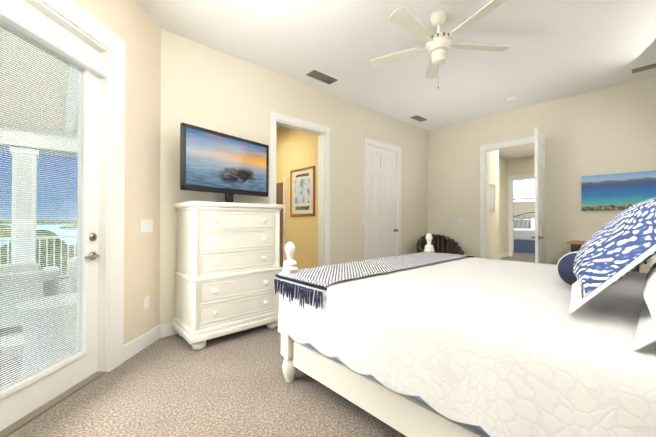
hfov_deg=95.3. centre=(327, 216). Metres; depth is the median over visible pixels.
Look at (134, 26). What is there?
wall
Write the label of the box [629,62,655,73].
ceiling vent
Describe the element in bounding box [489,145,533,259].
wall
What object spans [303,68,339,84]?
ceiling vent
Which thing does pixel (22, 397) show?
balcony door
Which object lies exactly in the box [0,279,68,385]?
floor
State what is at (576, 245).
nightstand
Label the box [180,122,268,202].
tv
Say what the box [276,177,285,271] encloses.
door
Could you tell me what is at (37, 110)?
ceiling
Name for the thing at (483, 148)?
door frame
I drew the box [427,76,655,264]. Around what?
wall
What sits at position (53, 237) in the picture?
railing
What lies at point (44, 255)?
trees
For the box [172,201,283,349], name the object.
dresser
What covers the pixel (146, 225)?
switch plate
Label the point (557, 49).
ceiling
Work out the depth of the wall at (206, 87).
3.71 m
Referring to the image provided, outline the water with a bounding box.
[0,223,76,245]
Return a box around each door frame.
[0,0,125,436]
[269,111,329,266]
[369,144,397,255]
[480,134,545,258]
[508,174,534,255]
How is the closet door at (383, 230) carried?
in the wall at (206, 87)
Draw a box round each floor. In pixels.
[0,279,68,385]
[499,252,534,262]
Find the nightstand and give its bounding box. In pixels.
[567,240,649,272]
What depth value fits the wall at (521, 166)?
9.18 m
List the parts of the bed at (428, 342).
frame, mattress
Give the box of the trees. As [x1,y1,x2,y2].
[1,240,76,279]
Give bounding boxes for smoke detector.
[507,96,516,101]
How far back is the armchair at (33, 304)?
2.25 m
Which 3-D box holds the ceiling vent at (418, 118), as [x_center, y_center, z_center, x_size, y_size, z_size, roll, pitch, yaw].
[1.696,-1.827,5.577,0.400,0.018,0.200,0,-1,-42]
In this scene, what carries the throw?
on the bed at (428, 342)
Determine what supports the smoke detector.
attached to the ceiling at (557, 49)
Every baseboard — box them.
[124,322,177,360]
[499,252,508,257]
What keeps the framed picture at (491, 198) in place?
attached to the wall at (498, 179)
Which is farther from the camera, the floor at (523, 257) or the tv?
the floor at (523, 257)
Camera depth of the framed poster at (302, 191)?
5.49 m
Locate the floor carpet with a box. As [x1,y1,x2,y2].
[8,325,406,436]
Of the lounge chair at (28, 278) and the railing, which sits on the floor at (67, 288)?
the lounge chair at (28, 278)
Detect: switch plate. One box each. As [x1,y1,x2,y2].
[141,220,152,232]
[458,218,463,223]
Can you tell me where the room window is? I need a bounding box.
[513,178,534,227]
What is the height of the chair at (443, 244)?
0.875 m
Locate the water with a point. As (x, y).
(70, 231)
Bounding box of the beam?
[0,122,77,158]
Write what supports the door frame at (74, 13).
attached to the wall at (134, 26)
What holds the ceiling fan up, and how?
hanging from the ceiling at (557, 49)
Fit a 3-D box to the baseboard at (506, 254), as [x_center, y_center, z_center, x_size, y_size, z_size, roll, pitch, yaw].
[4.374,1.174,8.229,3.550,0.130,0.016,0,-1,-42]
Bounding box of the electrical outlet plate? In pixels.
[144,296,148,309]
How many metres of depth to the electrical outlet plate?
2.72 m
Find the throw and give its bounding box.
[274,252,473,309]
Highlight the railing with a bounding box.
[0,235,76,276]
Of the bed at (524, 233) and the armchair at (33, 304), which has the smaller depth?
the armchair at (33, 304)
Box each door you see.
[0,0,106,430]
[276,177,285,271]
[369,146,397,258]
[531,127,545,263]
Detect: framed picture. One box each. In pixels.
[489,184,494,212]
[581,170,655,210]
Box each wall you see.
[73,0,160,344]
[160,28,427,323]
[276,125,317,268]
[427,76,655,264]
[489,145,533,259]
[508,156,534,251]
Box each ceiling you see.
[0,24,77,136]
[135,0,655,129]
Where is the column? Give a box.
[10,147,38,263]
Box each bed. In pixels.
[274,198,655,436]
[514,212,534,253]
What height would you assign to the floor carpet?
0.001 m
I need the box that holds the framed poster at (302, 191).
[290,166,314,215]
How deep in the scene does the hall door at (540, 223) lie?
4.32 m
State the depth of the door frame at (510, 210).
9.37 m
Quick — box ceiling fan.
[370,0,508,87]
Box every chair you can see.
[0,262,59,359]
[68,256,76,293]
[416,234,463,254]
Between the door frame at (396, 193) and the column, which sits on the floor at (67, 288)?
the column
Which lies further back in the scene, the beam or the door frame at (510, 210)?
the door frame at (510, 210)
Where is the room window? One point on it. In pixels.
(524, 194)
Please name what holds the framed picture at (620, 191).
attached to the wall at (608, 130)
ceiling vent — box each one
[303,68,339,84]
[408,114,428,121]
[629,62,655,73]
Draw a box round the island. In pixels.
[0,221,76,241]
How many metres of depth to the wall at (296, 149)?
5.59 m
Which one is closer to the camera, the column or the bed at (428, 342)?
the bed at (428, 342)
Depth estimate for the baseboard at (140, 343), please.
2.72 m
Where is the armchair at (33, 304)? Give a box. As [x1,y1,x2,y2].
[16,293,75,376]
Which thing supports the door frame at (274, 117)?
attached to the wall at (206, 87)
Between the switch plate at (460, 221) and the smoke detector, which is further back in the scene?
the switch plate at (460, 221)

